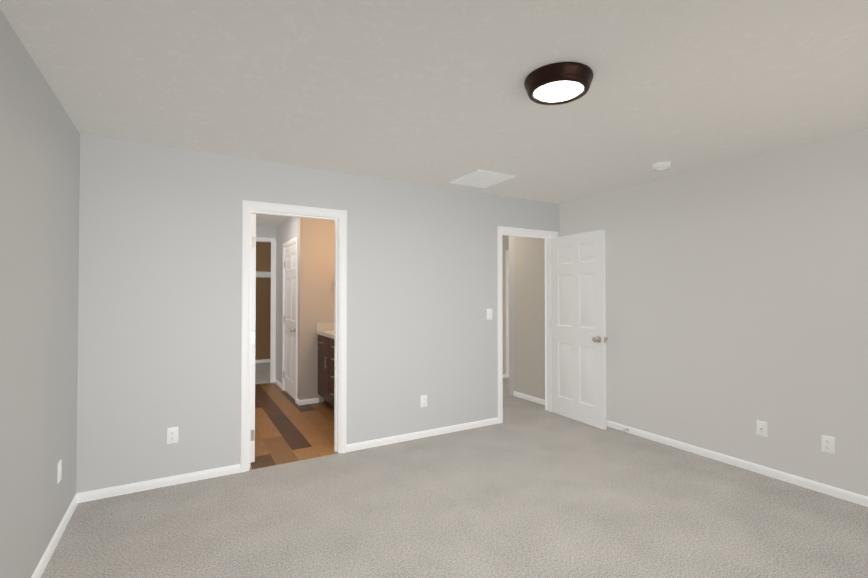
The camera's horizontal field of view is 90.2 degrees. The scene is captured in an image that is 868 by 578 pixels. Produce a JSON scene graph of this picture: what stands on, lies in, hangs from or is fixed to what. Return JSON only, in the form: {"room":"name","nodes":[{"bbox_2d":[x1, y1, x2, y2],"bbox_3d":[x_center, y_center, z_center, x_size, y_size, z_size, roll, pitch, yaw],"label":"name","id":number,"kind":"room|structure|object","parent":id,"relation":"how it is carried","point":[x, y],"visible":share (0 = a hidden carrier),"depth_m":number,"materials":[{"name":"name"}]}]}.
{"room":"empty bedroom","nodes":[
{"label":"empty bedroom","id":0,"kind":"room"},
{"bbox_2d":[0,9,79,577],"bbox_3d":[-1.365,0.164,1.039,0.120,2.440,4.390,0,-1,-30],"label":"wall","id":1,"kind":"structure","parent":0,"point":[39,193],"depth_m":2.02,"materials":[{"name":"grey paint"}]},
{"bbox_2d":[31,493,82,577],"bbox_3d":[-1.316,1.353,1.069,0.012,0.062,4.120,0,-1,-30],"label":"baseboard","id":2,"kind":"structure","parent":1,"relation":"attached to","point":[81,497],"depth_m":2.37,"materials":[{"name":"white wood"}]},
{"bbox_2d":[57,460,61,483],"bbox_3d":[-2.117,1.033,2.447,0.008,0.115,0.070,0,-1,-30],"label":"outlet","id":3,"kind":"object","parent":1,"relation":"attached to","point":[59,477],"visible":0.98,"depth_m":2.43,"materials":[{"name":"white plastic"}]},
{"bbox_2d":[255,362,269,383],"bbox_3d":[-3.140,1.523,7.722,1.890,0.100,2.320,0,-1,-30],"label":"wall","id":4,"kind":"structure","parent":0,"point":[262,373],"depth_m":7.52,"materials":[{"name":"white paint"}]},
{"bbox_2d":[255,242,270,359],"bbox_3d":[-3.693,0.266,8.690,1.890,2.440,0.120,0,-1,-30],"label":"wall","id":5,"kind":"structure","parent":0,"point":[263,309],"depth_m":8.76,"materials":[{"name":"beige paint"}]},
{"bbox_2d":[255,359,269,362],"bbox_3d":[-3.647,1.454,8.625,1.620,0.062,0.012,0,-1,-30],"label":"baseboard","id":6,"kind":"structure","parent":5,"relation":"attached to","point":[263,360],"depth_m":8.73,"materials":[{"name":"white wood"}]},
{"bbox_2d":[256,271,270,278],"bbox_3d":[-3.570,-0.269,8.491,1.645,0.135,0.360,0,-1,-30],"label":"closet shelf","id":7,"kind":"object","parent":5,"relation":"attached to","point":[263,275],"depth_m":8.69,"materials":[{"name":"white wood"}]},
{"bbox_2d":[256,225,275,240],"bbox_3d":[-2.850,-0.872,6.639,1.030,0.220,0.100,0,-1,-30],"label":"wall","id":8,"kind":"structure","parent":0,"point":[266,231],"depth_m":6.72,"materials":[{"name":"grey paint"}]},
{"bbox_2d":[256,237,275,382],"bbox_3d":[-2.898,0.330,6.587,0.910,2.255,0.114,0,-1,-30],"label":"door frame","id":9,"kind":"structure","parent":8,"relation":"attached to","point":[273,308],"depth_m":6.75,"materials":[{"name":"white wood"}]},
{"bbox_2d":[275,216,297,383],"bbox_3d":[-2.057,0.232,6.166,0.120,2.440,1.490,0,-1,-30],"label":"wall","id":10,"kind":"structure","parent":0,"point":[286,229],"depth_m":6.47,"materials":[{"name":"grey paint"}]},
{"bbox_2d":[274,379,281,388],"bbox_3d":[-2.332,1.426,6.492,0.012,0.062,0.615,0,-1,-30],"label":"baseboard","id":11,"kind":"structure","parent":10,"relation":"attached to","point":[278,383],"depth_m":6.47,"materials":[{"name":"white wood"}]},
{"bbox_2d":[283,244,295,398],"bbox_3d":[-1.935,0.427,5.870,0.179,2.018,0.774,0,-1,-30],"label":"door","id":12,"kind":"structure","parent":10,"relation":"in","point":[289,321],"depth_m":5.87,"materials":[{"name":"white wood"}]},
{"bbox_2d":[282,237,297,402],"bbox_3d":[-1.907,0.395,5.887,0.138,2.107,0.894,0,-1,-30],"label":"door frame","id":13,"kind":"structure","parent":10,"relation":"attached to","point":[291,242],"depth_m":5.66,"materials":[{"name":"white wood"}]},
{"bbox_2d":[250,383,337,469],"bbox_3d":[-1.690,1.490,5.229,1.890,0.100,3.450,0,-1,-30],"label":"floor","id":14,"kind":"structure","parent":0,"point":[288,429],"depth_m":4.43,"materials":[{"name":"brown wood"}]},
{"bbox_2d":[316,322,334,408],"bbox_3d":[-0.904,0.929,4.981,0.546,1.015,1.458,0,-1,-30],"label":"bathroom vanity","id":15,"kind":"object","parent":14,"relation":"on","point":[325,331],"visible":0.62,"depth_m":5.22,"materials":[{"name":"brown wood"}]},
{"bbox_2d":[297,217,334,401],"bbox_3d":[-1.384,0.225,5.626,0.740,2.440,0.120,0,-1,-30],"label":"wall","id":16,"kind":"structure","parent":0,"point":[316,268],"depth_m":5.47,"materials":[{"name":"grey paint"}]},
{"bbox_2d":[297,398,318,404],"bbox_3d":[-1.578,1.412,5.431,0.253,0.062,0.033,0,-1,-30],"label":"baseboard","id":17,"kind":"structure","parent":16,"relation":"attached to","point":[304,401],"depth_m":5.42,"materials":[{"name":"white wood"}]},
{"bbox_2d":[76,134,558,492],"bbox_3d":[-0.468,0.204,4.030,4.680,2.440,0.120,0,-1,-30],"label":"wall","id":18,"kind":"structure","parent":0,"point":[159,290],"depth_m":3.30,"materials":[{"name":"grey paint"}]},
{"bbox_2d":[81,464,240,501],"bbox_3d":[-1.909,1.380,3.100,0.968,0.062,0.012,0,-1,-30],"label":"baseboard","id":19,"kind":"structure","parent":18,"relation":"attached to","point":[216,472],"depth_m":3.07,"materials":[{"name":"white wood"}]},
{"bbox_2d":[167,427,177,443],"bbox_3d":[-1.886,1.057,3.120,0.070,0.115,0.008,0,-1,-30],"label":"electrical outlet","id":20,"kind":"object","parent":18,"relation":"attached to","point":[172,434],"visible":1,"depth_m":3.12,"materials":[{"name":"white plastic"}]},
{"bbox_2d":[250,214,255,462],"bbox_3d":[-1.651,0.400,3.820,0.179,2.018,0.724,0,-1,-31],"label":"bathroom door","id":21,"kind":"structure","parent":18,"relation":"in","point":[253,319],"depth_m":3.52,"materials":[{"name":"white wood"}]},
{"bbox_2d":[240,200,346,471],"bbox_3d":[-1.164,0.365,3.623,0.844,2.107,0.157,0,-1,-30],"label":"door frame","id":22,"kind":"structure","parent":18,"relation":"attached to","point":[247,206],"depth_m":3.61,"materials":[{"name":"white wood"}]},
{"bbox_2d":[346,417,497,451],"bbox_3d":[-0.041,1.395,4.186,1.686,0.062,0.012,0,-1,-30],"label":"baseboard","id":23,"kind":"structure","parent":18,"relation":"attached to","point":[443,430],"depth_m":4.12,"materials":[{"name":"white wood"}]},
{"bbox_2d":[421,395,426,407],"bbox_3d":[-0.096,1.081,4.161,0.070,0.115,0.008,0,-1,-30],"label":"electrical outlet","id":24,"kind":"object","parent":18,"relation":"attached to","point":[423,400],"visible":1,"depth_m":4.16,"materials":[{"name":"white plastic"}]},
{"bbox_2d":[487,309,491,319],"bbox_3d":[0.591,0.266,4.566,0.070,0.115,0.016,0,-1,-30],"label":"light switch","id":25,"kind":"object","parent":18,"relation":"attached to","point":[489,314],"visible":1,"depth_m":4.57,"materials":[{"name":"white plastic"}]},
{"bbox_2d":[497,226,557,422],"bbox_3d":[1.036,0.382,4.903,0.894,2.107,0.157,0,-1,-30],"label":"door frame","id":26,"kind":"structure","parent":18,"relation":"attached to","point":[500,229],"depth_m":4.90,"materials":[{"name":"white wood"}]},
{"bbox_2d":[551,229,607,429],"bbox_3d":[1.550,0.412,4.697,0.179,2.018,0.775,0,-1,-27],"label":"hall door","id":27,"kind":"structure","parent":26,"relation":"attached to","point":[579,338],"depth_m":4.64,"materials":[{"name":"white wood"}]},
{"bbox_2d":[0,0,867,226],"bbox_3d":[0.413,-1.049,5.357,7.520,0.100,10.040,0,-1,-30],"label":"ceiling","id":28,"kind":"structure","parent":0,"point":[430,92],"depth_m":2.17,"materials":[{"name":"paint"}]},
{"bbox_2d":[448,169,515,187],"bbox_3d":[0.434,-1.011,3.987,0.424,0.016,0.470,0,-1,-30],"label":"panel","id":29,"kind":"object","parent":28,"relation":"attached to","point":[478,178],"visible":1,"depth_m":3.95,"materials":[{"name":"white"}]},
{"bbox_2d":[524,62,592,104],"bbox_3d":[0.615,-1.002,2.143,0.329,0.074,0.329,0,-1,-30],"label":"ceiling light fixture","id":30,"kind":"object","parent":28,"relation":"attached to","point":[558,83],"visible":1,"depth_m":2.06,"materials":[{"name":"brown metal"}]},
{"bbox_2d":[652,162,670,169],"bbox_3d":[1.863,-1.002,3.539,0.136,0.043,0.136,0,-1,-30],"label":"smoke detector","id":31,"kind":"object","parent":28,"relation":"attached to","point":[661,166],"visible":1,"depth_m":3.50,"materials":[{"name":"white plastic"}]},
{"bbox_2d":[41,377,867,577],"bbox_3d":[0.895,1.480,4.494,7.520,0.100,8.120,0,-1,-30],"label":"floor","id":32,"kind":"structure","parent":0,"point":[544,494],"depth_m":2.65,"materials":[{"name":"grey carpet"}]},
{"bbox_2d":[502,235,508,373],"bbox_3d":[1.292,0.247,7.309,4.020,2.440,0.120,0,-1,-30],"label":"wall","id":33,"kind":"structure","parent":0,"point":[505,242],"depth_m":7.17,"materials":[{"name":"grey paint"}]},
{"bbox_2d":[506,250,508,376],"bbox_3d":[1.578,0.415,7.393,0.874,2.107,0.018,0,-1,-30],"label":"door frame","id":34,"kind":"structure","parent":33,"relation":"attached to","point":[507,312],"depth_m":7.18,"materials":[{"name":"white wood"}]},
{"bbox_2d":[509,236,514,394],"bbox_3d":[2.319,0.239,6.657,2.900,2.440,0.120,0,-1,-30],"label":"wall","id":35,"kind":"structure","parent":0,"point":[511,319],"depth_m":5.92,"materials":[{"name":"grey paint"}]},
{"bbox_2d":[514,236,544,399],"bbox_3d":[1.336,0.224,5.583,0.120,2.440,0.750,0,-1,-30],"label":"wall","id":36,"kind":"structure","parent":0,"point":[529,254],"depth_m":5.62,"materials":[{"name":"grey paint"}]},
{"bbox_2d":[514,391,544,404],"bbox_3d":[1.267,1.413,5.574,0.033,0.062,0.693,0,-1,-30],"label":"baseboard","id":37,"kind":"structure","parent":36,"relation":"attached to","point":[530,398],"depth_m":5.60,"materials":[{"name":"white wood"}]},
{"bbox_2d":[559,130,867,496],"bbox_3d":[2.577,0.194,3.331,0.120,2.440,4.390,0,-1,-30],"label":"wall","id":38,"kind":"structure","parent":0,"point":[736,300],"depth_m":3.39,"materials":[{"name":"grey paint"}]},
{"bbox_2d":[607,420,867,506],"bbox_3d":[2.504,1.383,3.291,0.030,0.062,4.120,0,-1,-30],"label":"baseboard","id":39,"kind":"structure","parent":38,"relation":"attached to","point":[859,499],"depth_m":3.35,"materials":[{"name":"white wood"}]},
{"bbox_2d":[756,420,766,436],"bbox_3d":[2.505,1.069,3.307,0.016,0.115,0.070,0,-1,-30],"label":"outlet","id":40,"kind":"object","parent":38,"relation":"attached to","point":[761,428],"visible":1,"depth_m":3.31,"materials":[{"name":"white plastic"}]},
{"bbox_2d":[821,435,834,454],"bbox_3d":[2.706,1.070,2.969,0.008,0.115,0.070,0,-1,-30],"label":"electrical outlet","id":41,"kind":"object","parent":38,"relation":"attached to","point":[828,444],"visible":1,"depth_m":2.96,"materials":[{"name":"white plastic"}]}
]}

